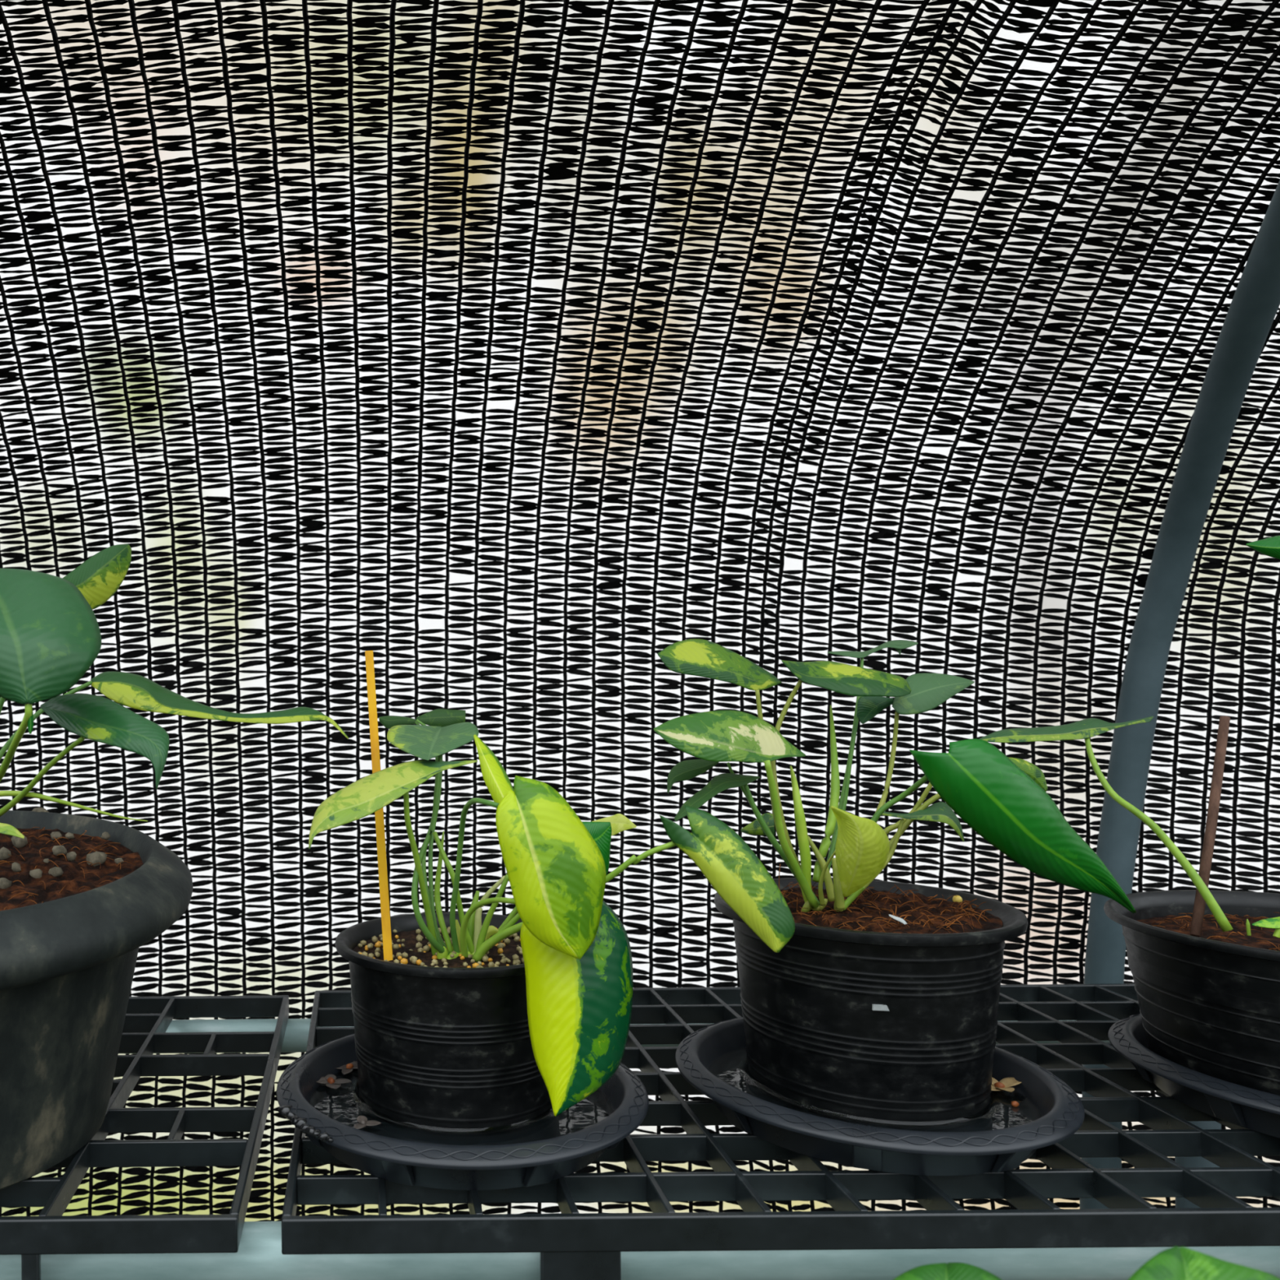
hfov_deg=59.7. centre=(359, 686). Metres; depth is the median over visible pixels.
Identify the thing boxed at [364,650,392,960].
stake
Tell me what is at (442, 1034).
pot
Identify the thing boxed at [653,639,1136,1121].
philodendron
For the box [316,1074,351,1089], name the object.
flower
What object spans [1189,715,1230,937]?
wooden stake
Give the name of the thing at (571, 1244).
slatted bench top
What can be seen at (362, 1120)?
flower
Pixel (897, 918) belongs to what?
scrap
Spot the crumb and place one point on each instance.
(1015, 1104)
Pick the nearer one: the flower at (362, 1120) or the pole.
the flower at (362, 1120)
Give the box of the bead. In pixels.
[952,895,962,902]
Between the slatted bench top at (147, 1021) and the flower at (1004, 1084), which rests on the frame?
the slatted bench top at (147, 1021)
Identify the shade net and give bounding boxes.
[0,0,1279,1221]
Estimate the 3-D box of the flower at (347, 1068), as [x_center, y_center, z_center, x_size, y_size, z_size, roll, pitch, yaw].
[-0.007,0.314,0.873,0.026,0.005,0.024,0,0,-35]
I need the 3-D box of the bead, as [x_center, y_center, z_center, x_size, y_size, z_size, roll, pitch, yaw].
[0.486,0.173,0.862,0.007,0.007,0.007,0,0,0]
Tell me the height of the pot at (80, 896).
0.222 m
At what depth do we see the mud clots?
0.73 m
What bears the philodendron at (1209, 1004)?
in the saucer at (1251, 1108)
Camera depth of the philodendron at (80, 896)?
0.72 m
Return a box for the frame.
[0,1018,1279,1279]
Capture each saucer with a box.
[276,1033,648,1190]
[675,1017,1084,1176]
[1107,1013,1279,1137]
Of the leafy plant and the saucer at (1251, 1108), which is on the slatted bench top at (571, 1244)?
the saucer at (1251, 1108)
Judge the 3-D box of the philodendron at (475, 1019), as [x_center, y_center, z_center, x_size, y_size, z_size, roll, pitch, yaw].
[0.143,0.171,0.802,0.333,0.304,0.232,0,0,15]
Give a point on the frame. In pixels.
(259, 1255)
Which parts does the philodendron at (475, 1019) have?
crown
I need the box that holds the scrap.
[888,914,906,924]
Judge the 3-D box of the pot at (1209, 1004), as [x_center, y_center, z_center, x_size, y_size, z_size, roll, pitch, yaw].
[0.752,0.251,0.830,0.277,0.132,0.277,0,0,0]
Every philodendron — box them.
[0,543,348,1189]
[308,708,795,1128]
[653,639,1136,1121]
[979,535,1279,1095]
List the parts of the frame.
rail, rail, leg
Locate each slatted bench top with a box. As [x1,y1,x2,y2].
[0,995,288,1279]
[281,983,1279,1279]
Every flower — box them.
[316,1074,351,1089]
[335,1061,357,1075]
[353,1115,381,1128]
[991,1077,1021,1092]
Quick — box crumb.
[1011,1101,1018,1106]
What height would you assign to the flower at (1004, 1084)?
0.008 m
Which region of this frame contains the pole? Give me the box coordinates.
[1080,180,1279,1208]
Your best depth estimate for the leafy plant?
0.41 m
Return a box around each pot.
[0,810,192,1189]
[334,912,551,1128]
[714,877,1027,1121]
[1103,889,1279,1095]
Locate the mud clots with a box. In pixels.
[277,1104,333,1142]
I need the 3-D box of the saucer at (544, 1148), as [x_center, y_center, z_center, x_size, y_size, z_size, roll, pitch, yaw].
[0.076,0.312,0.804,0.277,0.035,0.277,0,0,0]
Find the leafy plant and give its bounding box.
[893,1245,1279,1279]
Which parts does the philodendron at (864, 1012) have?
crown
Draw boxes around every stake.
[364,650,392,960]
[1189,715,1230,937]
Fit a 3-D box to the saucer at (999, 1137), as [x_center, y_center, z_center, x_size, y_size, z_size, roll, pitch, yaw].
[0.391,0.309,0.820,0.281,0.035,0.281,0,0,0]

